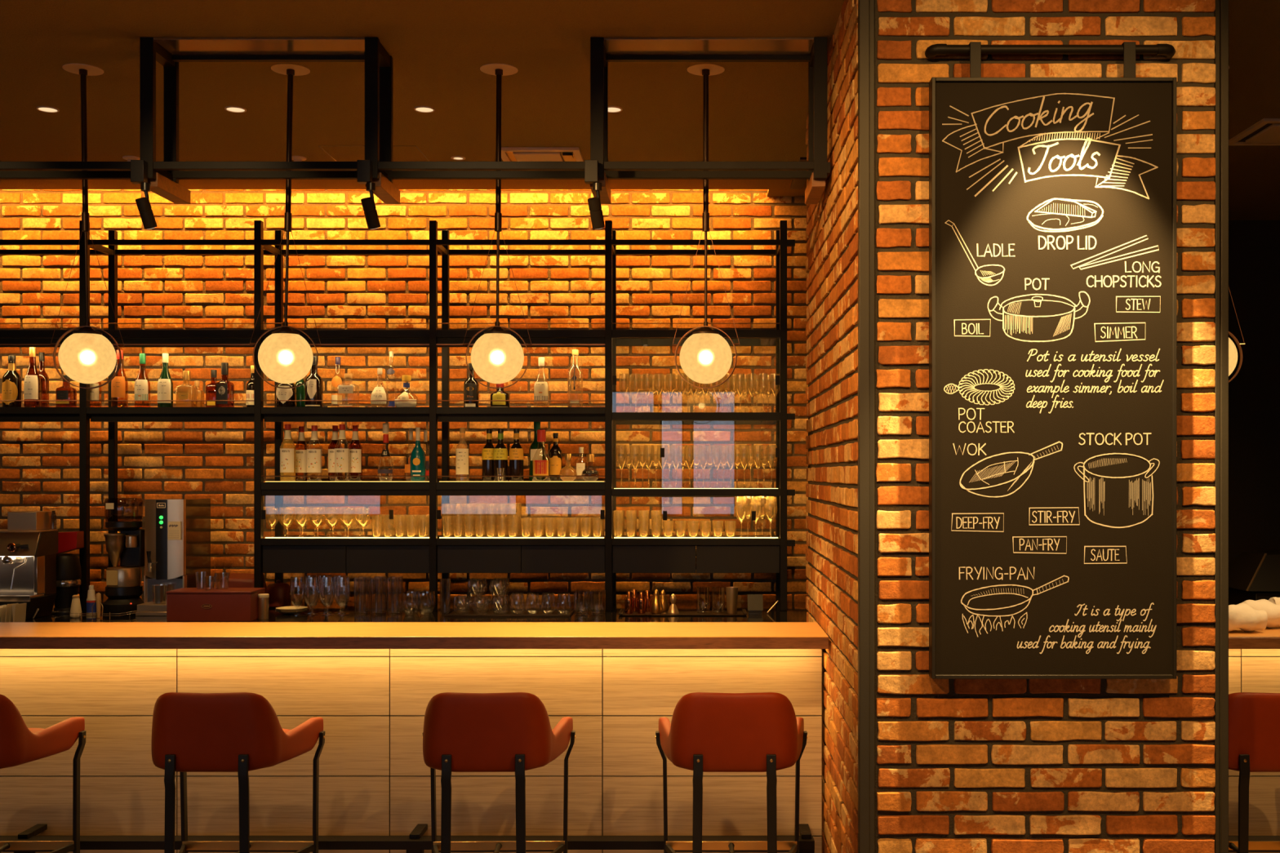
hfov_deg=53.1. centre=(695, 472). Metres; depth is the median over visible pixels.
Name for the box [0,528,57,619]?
espresso machine
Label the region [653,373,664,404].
wine glass
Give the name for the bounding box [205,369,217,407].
bottle
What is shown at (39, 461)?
wall
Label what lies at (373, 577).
glass
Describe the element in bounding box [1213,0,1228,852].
trim
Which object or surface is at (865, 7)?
trim
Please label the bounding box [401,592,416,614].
glass
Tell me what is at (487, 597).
glass
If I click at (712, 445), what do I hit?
wine glass
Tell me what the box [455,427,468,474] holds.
bottle
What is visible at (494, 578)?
glass
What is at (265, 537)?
light
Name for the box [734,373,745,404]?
wine glass
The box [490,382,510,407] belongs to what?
bottle
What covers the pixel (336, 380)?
bottle
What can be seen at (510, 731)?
bar stool
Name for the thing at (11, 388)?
bottle
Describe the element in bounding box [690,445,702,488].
wine glass
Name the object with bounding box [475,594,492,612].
glass
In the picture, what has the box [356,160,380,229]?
spotlight
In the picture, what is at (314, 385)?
bottle
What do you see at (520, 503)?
glass
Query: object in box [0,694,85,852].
bar stool
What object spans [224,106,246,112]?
recessed light
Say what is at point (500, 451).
bottle
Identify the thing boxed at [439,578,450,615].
glass
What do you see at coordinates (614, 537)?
light
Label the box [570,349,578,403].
bottle
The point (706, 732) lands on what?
bar stool
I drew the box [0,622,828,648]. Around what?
countertop
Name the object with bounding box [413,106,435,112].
recessed light
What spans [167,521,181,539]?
note card
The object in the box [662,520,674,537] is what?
tumbler
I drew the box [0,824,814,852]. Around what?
rail
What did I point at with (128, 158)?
ceiling detector
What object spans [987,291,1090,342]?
pot
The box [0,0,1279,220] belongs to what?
ceiling
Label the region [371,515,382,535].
tumbler
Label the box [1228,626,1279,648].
countertop
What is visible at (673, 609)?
shaker
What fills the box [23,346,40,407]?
bottle
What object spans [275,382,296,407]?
bottle
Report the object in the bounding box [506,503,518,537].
glass
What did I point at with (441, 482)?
tray
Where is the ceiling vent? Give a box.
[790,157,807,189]
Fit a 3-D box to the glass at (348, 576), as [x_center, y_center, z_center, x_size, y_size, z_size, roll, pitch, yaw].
[-1.909,0.667,6.930,0.080,0.205,0.080,0,0,-8]
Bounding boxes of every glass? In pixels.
[289,576,304,615]
[302,575,317,613]
[304,576,319,615]
[317,574,333,613]
[320,577,335,615]
[333,574,347,613]
[335,576,350,615]
[353,577,366,615]
[358,576,371,613]
[369,577,382,615]
[373,576,386,613]
[386,577,399,615]
[390,576,403,613]
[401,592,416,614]
[405,591,420,613]
[417,592,431,614]
[421,590,435,613]
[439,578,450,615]
[441,503,453,537]
[444,504,455,536]
[453,503,463,535]
[453,595,470,614]
[456,594,473,612]
[457,502,468,536]
[463,503,474,535]
[466,503,476,524]
[466,579,484,597]
[468,502,479,536]
[470,577,487,595]
[471,596,488,614]
[474,503,485,537]
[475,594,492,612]
[485,503,496,535]
[487,503,497,537]
[489,579,506,597]
[491,598,507,614]
[493,577,509,595]
[493,594,511,612]
[500,502,511,526]
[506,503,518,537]
[509,592,524,614]
[511,502,521,523]
[524,592,540,614]
[540,593,555,614]
[555,593,571,614]
[573,591,588,615]
[575,589,590,613]
[589,591,604,615]
[591,589,605,613]
[613,510,624,537]
[613,511,623,535]
[618,373,629,408]
[623,445,635,488]
[625,511,635,536]
[636,445,648,488]
[638,511,648,535]
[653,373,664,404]
[663,445,675,488]
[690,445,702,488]
[696,586,710,613]
[697,444,709,479]
[704,448,715,488]
[711,444,723,488]
[711,586,724,613]
[717,445,728,488]
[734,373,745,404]
[734,502,747,520]
[741,496,754,537]
[744,445,755,488]
[764,501,777,520]
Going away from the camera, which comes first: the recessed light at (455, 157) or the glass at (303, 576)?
the recessed light at (455, 157)
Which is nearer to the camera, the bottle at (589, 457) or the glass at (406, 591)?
the glass at (406, 591)
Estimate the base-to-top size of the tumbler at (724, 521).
0.092 m
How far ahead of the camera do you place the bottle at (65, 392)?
7.20 m
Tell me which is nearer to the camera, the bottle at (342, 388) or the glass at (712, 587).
the glass at (712, 587)
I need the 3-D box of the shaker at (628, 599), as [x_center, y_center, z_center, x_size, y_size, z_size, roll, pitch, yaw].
[-0.360,0.705,6.950,0.052,0.118,0.052,0,0,0]
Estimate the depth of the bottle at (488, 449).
7.31 m
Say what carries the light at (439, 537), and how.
on the shelving unit
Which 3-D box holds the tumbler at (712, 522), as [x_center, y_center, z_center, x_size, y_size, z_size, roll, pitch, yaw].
[0.127,0.320,7.230,0.066,0.092,0.066,0,0,-19]
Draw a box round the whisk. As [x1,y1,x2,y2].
[92,592,102,617]
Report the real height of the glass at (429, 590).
0.118 m
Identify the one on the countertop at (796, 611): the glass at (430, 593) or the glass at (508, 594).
the glass at (430, 593)
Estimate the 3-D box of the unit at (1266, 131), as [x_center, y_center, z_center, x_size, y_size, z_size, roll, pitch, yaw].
[2.865,-1.642,6.180,0.440,0.020,0.440,0,0,0]
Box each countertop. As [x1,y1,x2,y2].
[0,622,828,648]
[25,601,808,622]
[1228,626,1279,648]
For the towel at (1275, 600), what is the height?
0.115 m
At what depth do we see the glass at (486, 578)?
7.01 m
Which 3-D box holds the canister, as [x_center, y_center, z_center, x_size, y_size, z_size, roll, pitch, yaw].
[-2.275,0.705,6.740,0.058,0.131,0.058,0,0,0]
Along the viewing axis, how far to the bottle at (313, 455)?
7.24 m
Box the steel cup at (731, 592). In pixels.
[725,586,737,613]
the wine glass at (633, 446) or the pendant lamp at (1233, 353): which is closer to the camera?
the pendant lamp at (1233, 353)
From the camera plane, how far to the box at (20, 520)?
6.76 m
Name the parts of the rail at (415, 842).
rail, post, post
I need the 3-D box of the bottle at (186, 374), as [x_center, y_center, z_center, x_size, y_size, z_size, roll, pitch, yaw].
[-2.880,-0.472,7.244,0.099,0.209,0.100,0,0,0]
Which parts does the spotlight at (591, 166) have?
stem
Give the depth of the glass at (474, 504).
7.23 m
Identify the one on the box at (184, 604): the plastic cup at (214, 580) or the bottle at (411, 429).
the plastic cup at (214, 580)
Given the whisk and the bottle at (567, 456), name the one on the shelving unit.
the bottle at (567, 456)
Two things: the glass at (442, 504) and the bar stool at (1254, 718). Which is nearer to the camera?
the bar stool at (1254, 718)
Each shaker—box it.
[624,591,633,613]
[631,589,638,612]
[636,591,646,613]
[644,590,651,612]
[649,589,662,613]
[659,590,668,612]
[666,594,679,613]
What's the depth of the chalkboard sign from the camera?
4.03 m
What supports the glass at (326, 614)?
on the countertop at (796, 611)
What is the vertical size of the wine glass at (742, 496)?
0.232 m
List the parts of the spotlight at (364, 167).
stem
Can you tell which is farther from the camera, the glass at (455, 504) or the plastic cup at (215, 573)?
the glass at (455, 504)
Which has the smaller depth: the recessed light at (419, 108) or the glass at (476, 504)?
the recessed light at (419, 108)
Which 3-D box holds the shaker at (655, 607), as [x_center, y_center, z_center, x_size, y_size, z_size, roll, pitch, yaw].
[-0.213,0.699,6.950,0.070,0.130,0.069,0,0,0]
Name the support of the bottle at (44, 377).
on the shelving unit
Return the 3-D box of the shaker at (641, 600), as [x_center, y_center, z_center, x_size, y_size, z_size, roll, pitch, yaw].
[-0.292,0.706,6.950,0.052,0.116,0.052,0,0,0]
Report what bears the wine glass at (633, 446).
on the shelving unit
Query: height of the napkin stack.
0.103 m
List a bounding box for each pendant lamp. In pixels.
[50,62,124,388]
[249,62,320,388]
[462,62,532,388]
[672,62,739,388]
[1228,66,1244,382]
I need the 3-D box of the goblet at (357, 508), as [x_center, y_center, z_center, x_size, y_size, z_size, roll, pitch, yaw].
[-1.874,0.282,7.225,0.074,0.168,0.074,0,0,5]
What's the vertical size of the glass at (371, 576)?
0.200 m
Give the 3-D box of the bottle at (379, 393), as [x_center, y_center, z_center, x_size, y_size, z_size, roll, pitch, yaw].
[-1.787,-0.479,7.245,0.105,0.224,0.105,0,0,0]
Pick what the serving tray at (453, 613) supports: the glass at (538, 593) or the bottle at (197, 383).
the glass at (538, 593)
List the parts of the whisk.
handle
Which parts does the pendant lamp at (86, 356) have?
rod, cord, globe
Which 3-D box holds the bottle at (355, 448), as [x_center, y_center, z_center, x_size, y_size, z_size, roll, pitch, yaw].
[-1.944,-0.111,7.315,0.079,0.319,0.080,0,0,0]
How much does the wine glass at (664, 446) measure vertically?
0.245 m
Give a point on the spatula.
(771, 607)
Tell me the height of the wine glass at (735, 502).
0.232 m
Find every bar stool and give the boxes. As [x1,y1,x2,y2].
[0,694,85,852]
[151,692,324,852]
[422,692,575,852]
[655,692,807,852]
[1228,692,1279,852]
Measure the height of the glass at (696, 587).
0.140 m
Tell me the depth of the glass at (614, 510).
7.30 m
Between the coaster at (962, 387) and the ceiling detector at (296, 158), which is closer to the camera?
the coaster at (962, 387)
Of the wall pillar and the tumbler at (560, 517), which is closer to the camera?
the wall pillar
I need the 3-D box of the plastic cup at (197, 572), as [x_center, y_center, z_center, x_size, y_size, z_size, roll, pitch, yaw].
[-2.613,0.570,6.760,0.052,0.088,0.051,0,0,0]
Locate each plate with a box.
[275,606,307,610]
[275,608,307,612]
[275,609,307,614]
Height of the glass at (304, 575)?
0.205 m
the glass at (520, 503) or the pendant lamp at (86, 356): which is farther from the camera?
the glass at (520, 503)
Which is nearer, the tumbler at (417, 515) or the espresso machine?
the espresso machine
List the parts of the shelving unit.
lip rail, shelf, lip rail, shelf, post, post, lip rail, shelf, lip rail, shelf, post, pull, post, drawer, shelf, shelf, lip rail, lip rail, shelf, shelf, drawer, rail, pull, rail, post, pull, post, drawer, shelf, shelf, shelf, shelf, lip rail, lip rail, drawer, pull, post, post, pull, drawer, pull, pull, shelf, shelf, shelf, shelf, drawer, pull, post, pull, pull, post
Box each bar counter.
[0,622,828,852]
[1228,626,1279,852]
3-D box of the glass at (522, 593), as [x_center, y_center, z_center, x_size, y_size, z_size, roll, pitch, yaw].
[-0.962,0.707,6.920,0.084,0.112,0.084,0,0,12]
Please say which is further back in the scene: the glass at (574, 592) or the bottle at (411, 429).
the bottle at (411, 429)
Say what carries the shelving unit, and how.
on the countertop at (796, 611)
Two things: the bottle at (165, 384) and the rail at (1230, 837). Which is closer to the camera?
the rail at (1230, 837)
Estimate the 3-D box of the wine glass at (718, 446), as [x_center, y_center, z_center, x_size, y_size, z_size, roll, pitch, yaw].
[0.160,-0.034,7.315,0.066,0.245,0.066,0,0,-1]
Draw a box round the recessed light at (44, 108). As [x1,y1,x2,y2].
[35,106,59,112]
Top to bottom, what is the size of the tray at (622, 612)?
0.016 m
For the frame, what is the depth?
4.93 m
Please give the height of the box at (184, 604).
0.156 m
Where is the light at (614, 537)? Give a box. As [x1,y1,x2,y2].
[613,537,777,537]
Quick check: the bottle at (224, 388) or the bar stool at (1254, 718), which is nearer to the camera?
the bar stool at (1254, 718)
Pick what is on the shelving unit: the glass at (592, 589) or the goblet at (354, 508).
the goblet at (354, 508)
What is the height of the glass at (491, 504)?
0.190 m
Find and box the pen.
[32,608,39,618]
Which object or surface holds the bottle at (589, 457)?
on the shelving unit
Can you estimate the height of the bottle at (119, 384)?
0.326 m
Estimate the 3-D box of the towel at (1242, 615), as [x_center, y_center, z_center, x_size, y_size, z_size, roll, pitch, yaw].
[2.143,0.569,5.017,0.169,0.116,0.120,0,0,-7]
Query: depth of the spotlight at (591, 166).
4.82 m
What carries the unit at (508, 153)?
attached to the ceiling
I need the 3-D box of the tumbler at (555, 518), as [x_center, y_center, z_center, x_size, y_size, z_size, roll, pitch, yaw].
[-0.821,0.311,7.226,0.064,0.110,0.064,0,0,0]
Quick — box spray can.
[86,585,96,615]
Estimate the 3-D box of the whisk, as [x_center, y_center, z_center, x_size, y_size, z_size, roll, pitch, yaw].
[-3.162,0.702,6.779,0.059,0.132,0.026,0,0,0]
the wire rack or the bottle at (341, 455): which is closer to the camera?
the wire rack
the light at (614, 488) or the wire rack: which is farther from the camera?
the light at (614, 488)
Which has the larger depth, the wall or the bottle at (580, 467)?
the wall
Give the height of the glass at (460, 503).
0.190 m
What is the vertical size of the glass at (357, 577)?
0.200 m
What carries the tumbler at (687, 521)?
on the shelving unit
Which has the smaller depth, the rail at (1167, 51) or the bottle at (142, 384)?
the rail at (1167, 51)
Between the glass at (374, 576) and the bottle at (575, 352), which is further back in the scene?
the bottle at (575, 352)
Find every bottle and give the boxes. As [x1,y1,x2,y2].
[1,355,22,407]
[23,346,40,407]
[38,352,48,407]
[55,375,76,407]
[89,381,102,407]
[111,350,128,407]
[134,353,150,407]
[157,353,173,407]
[177,370,190,399]
[191,380,199,399]
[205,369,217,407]
[214,362,234,407]
[245,365,253,407]
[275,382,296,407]
[280,424,293,472]
[293,426,308,481]
[295,377,305,407]
[305,355,323,407]
[306,425,320,472]
[328,425,342,481]
[331,356,342,404]
[334,424,348,472]
[337,373,352,407]
[348,425,362,481]
[370,368,386,404]
[377,422,392,473]
[386,351,395,406]
[394,374,418,407]
[404,427,413,481]
[409,427,426,481]
[423,429,429,481]
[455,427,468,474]
[463,363,479,407]
[481,429,494,481]
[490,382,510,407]
[493,429,507,481]
[509,429,523,481]
[528,422,545,481]
[533,357,547,399]
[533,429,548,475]
[549,432,562,481]
[564,453,577,473]
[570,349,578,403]
[575,447,585,481]
[582,453,597,474]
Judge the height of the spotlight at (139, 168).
0.252 m
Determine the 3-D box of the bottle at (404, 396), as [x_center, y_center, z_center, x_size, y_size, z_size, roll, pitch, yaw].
[-1.636,-0.459,7.245,0.132,0.184,0.133,0,0,0]
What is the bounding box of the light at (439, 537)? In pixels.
[439,537,604,537]
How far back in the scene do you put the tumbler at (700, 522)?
7.23 m
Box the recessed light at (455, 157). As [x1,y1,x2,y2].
[450,155,465,159]
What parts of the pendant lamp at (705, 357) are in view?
rod, globe, cord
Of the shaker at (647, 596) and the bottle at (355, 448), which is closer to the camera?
the shaker at (647, 596)
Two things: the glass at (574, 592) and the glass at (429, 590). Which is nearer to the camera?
the glass at (574, 592)
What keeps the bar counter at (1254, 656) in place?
on the floor
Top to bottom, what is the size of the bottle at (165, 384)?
0.307 m
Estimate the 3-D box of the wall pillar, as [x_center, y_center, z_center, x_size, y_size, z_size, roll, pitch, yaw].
[1.110,-0.027,5.044,1.188,3.294,1.932,0,0,0]
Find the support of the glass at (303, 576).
on the countertop at (796, 611)
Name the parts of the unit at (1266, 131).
return panel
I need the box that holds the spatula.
[767,600,778,613]
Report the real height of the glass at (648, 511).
0.150 m
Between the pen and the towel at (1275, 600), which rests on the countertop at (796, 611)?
the pen
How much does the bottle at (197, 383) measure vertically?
0.162 m
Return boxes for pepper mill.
[70,595,81,617]
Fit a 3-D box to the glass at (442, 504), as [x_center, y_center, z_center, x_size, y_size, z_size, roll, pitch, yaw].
[-1.401,0.271,7.226,0.060,0.190,0.060,0,0,36]
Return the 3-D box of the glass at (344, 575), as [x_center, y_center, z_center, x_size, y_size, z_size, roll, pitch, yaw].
[-1.950,0.667,7.030,0.080,0.205,0.080,0,0,40]
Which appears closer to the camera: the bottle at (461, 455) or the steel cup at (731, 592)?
the steel cup at (731, 592)
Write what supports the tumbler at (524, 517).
on the shelving unit
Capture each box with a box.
[7,511,51,530]
[166,587,265,621]
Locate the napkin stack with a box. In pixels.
[0,603,26,622]
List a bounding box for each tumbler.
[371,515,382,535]
[405,515,417,535]
[417,515,428,535]
[520,517,532,537]
[544,518,555,535]
[555,517,567,537]
[591,517,603,535]
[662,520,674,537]
[675,520,686,535]
[687,520,698,535]
[699,521,711,536]
[711,521,724,537]
[724,520,735,537]
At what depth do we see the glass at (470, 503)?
7.37 m
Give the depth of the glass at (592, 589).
7.03 m
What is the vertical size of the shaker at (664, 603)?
0.118 m
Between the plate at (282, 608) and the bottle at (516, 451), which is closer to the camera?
the plate at (282, 608)
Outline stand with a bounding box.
[747,594,763,614]
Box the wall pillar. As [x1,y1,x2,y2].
[805,0,1215,852]
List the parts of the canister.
lid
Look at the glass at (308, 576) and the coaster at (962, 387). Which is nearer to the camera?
the coaster at (962, 387)
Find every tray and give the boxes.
[0,593,44,601]
[266,481,440,482]
[440,481,604,482]
[444,609,573,617]
[618,608,746,616]
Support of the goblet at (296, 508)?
on the shelving unit
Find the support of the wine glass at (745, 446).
on the shelving unit
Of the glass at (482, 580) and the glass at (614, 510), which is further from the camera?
the glass at (614, 510)
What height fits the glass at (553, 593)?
0.112 m
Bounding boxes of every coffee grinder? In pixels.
[51,531,84,614]
[102,502,144,615]
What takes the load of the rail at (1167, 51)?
attached to the wall pillar
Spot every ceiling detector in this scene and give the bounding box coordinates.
[122,155,139,161]
[292,155,306,161]
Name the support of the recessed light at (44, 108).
in the ceiling
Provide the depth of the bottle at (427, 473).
7.35 m
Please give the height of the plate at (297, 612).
0.018 m
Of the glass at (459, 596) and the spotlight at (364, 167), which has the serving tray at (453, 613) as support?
the glass at (459, 596)
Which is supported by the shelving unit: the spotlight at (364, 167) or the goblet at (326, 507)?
the goblet at (326, 507)
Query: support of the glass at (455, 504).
on the shelving unit
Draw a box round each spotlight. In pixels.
[130,160,157,229]
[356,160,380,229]
[584,160,604,229]
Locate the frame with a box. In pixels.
[0,36,830,204]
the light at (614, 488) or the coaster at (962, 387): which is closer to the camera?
the coaster at (962, 387)
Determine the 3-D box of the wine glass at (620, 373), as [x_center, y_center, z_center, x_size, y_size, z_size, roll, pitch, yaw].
[-0.402,-0.448,7.225,0.060,0.222,0.060,0,0,-21]
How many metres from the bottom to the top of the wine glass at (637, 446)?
0.245 m
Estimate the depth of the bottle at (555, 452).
7.31 m
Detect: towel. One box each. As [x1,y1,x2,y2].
[1228,602,1267,631]
[1243,599,1279,627]
[1268,596,1279,604]
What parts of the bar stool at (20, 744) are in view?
rod, seat, leg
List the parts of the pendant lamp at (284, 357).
globe, cord, rod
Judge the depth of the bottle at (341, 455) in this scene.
7.21 m
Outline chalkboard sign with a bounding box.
[928,41,1177,679]
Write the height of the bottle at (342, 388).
0.193 m
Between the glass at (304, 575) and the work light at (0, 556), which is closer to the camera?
the work light at (0, 556)
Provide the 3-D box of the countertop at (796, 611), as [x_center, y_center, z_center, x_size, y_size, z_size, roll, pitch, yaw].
[-2.125,1.195,7.038,6.150,0.850,1.196,0,0,0]
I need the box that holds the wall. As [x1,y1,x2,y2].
[0,189,1279,601]
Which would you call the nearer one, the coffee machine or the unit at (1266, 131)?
the unit at (1266, 131)
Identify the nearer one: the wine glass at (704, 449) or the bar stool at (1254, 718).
the bar stool at (1254, 718)
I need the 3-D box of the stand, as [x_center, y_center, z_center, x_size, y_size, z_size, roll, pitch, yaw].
[0.326,0.718,6.970,0.084,0.105,0.060,0,0,0]
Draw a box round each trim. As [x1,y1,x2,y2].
[857,0,874,852]
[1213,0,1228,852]
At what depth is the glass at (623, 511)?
7.22 m
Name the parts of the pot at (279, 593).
lid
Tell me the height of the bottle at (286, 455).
0.323 m
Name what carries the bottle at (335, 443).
on the shelving unit
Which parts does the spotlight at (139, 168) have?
stem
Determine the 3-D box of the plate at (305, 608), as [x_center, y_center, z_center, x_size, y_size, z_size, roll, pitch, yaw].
[-2.204,0.753,6.985,0.170,0.018,0.169,0,0,0]
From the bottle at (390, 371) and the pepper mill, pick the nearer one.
the pepper mill
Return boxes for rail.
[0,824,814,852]
[924,43,1175,58]
[1228,835,1279,840]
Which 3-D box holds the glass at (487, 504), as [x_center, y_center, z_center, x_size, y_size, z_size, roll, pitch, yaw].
[-1.155,0.271,7.300,0.060,0.190,0.060,0,0,-31]
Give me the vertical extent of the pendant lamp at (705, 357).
1.307 m
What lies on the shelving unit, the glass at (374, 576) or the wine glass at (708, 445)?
the wine glass at (708, 445)
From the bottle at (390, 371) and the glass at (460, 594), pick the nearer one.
the glass at (460, 594)
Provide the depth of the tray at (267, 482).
7.17 m
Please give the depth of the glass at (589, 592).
6.92 m
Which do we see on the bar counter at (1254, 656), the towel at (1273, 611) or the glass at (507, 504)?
the towel at (1273, 611)
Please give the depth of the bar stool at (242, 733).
4.35 m
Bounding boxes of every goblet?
[278,507,292,537]
[295,507,309,537]
[311,507,324,533]
[323,506,337,537]
[353,507,367,537]
[356,507,370,537]
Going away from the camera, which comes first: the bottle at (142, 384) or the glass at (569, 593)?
the glass at (569, 593)
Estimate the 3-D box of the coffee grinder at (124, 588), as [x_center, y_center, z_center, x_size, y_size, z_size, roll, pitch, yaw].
[-3.134,0.454,7.021,0.216,0.633,0.218,0,0,0]
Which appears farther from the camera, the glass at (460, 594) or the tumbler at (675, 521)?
the tumbler at (675, 521)
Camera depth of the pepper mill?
6.78 m
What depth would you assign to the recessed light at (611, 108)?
5.81 m
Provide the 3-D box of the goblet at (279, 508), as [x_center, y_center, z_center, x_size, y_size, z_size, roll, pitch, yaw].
[-2.347,0.282,7.320,0.074,0.168,0.074,0,0,-44]
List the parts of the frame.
post, rail, rail, post, ceiling panel, rail, post, rail, rail, post, rail, rail, post, rail, post, rail, ceiling panel, post, rail, post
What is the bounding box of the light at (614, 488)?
[613,488,777,488]
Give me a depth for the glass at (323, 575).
7.02 m
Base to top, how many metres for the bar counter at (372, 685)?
0.993 m
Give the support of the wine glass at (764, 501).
on the shelving unit
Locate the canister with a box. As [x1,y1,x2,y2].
[257,593,269,619]
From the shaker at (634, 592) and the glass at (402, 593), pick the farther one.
the shaker at (634, 592)
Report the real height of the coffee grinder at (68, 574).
0.446 m
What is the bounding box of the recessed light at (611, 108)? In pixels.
[608,106,622,112]
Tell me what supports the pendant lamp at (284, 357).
hanging from the ceiling
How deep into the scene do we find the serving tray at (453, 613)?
6.95 m
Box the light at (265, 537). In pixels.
[265,537,429,537]
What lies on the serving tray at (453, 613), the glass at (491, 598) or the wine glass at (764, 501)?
the glass at (491, 598)
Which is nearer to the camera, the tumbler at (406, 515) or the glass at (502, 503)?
the tumbler at (406, 515)
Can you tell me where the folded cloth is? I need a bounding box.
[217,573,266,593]
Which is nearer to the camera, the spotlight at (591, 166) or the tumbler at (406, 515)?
the spotlight at (591, 166)
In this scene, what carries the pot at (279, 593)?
on the countertop at (796, 611)
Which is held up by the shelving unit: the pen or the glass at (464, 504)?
the glass at (464, 504)
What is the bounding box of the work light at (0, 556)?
[0,555,32,556]
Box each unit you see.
[0,220,795,610]
[501,146,584,161]
[1228,118,1279,145]
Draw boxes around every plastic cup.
[195,572,205,589]
[203,580,214,590]
[214,573,229,589]
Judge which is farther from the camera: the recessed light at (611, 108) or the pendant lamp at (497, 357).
the recessed light at (611, 108)
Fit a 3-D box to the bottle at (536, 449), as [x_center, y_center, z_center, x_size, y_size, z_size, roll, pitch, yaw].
[-0.912,-0.125,7.370,0.094,0.346,0.095,0,0,0]
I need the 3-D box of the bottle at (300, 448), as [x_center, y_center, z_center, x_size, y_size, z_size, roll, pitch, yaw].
[-2.269,-0.109,7.370,0.080,0.315,0.080,0,0,0]
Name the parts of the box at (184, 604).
lid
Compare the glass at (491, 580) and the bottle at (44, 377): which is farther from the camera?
the bottle at (44, 377)
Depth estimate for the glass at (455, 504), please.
7.30 m
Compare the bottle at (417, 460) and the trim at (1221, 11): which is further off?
the bottle at (417, 460)
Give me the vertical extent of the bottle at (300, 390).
0.250 m
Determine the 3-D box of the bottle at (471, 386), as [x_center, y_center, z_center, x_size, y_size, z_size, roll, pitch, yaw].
[-1.269,-0.493,7.244,0.086,0.252,0.087,0,0,0]
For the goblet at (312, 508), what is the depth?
7.22 m
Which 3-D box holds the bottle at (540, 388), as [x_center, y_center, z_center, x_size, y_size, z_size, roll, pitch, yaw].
[-0.872,-0.510,7.245,0.086,0.286,0.087,0,0,0]
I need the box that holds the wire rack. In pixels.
[79,610,137,617]
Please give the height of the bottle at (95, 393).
0.252 m
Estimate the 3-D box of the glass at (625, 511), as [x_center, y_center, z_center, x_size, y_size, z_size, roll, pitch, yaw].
[-0.365,0.291,7.226,0.060,0.150,0.060,0,0,-41]
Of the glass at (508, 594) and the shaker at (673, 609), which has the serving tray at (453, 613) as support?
the glass at (508, 594)
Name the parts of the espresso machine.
steam knob, control panel, cup rail, panel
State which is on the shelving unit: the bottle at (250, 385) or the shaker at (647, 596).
the bottle at (250, 385)
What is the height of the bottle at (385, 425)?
0.329 m
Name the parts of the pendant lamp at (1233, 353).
globe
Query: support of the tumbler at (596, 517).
on the shelving unit
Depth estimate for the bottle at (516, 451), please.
7.27 m
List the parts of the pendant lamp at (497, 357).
cord, globe, rod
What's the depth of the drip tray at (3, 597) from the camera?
6.66 m
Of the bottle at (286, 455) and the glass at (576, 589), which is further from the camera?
the bottle at (286, 455)
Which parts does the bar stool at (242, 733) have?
leg, leg, leg, seat, leg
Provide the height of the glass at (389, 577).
0.200 m
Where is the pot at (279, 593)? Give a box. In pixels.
[266,579,291,608]
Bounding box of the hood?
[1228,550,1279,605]
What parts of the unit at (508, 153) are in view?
return panel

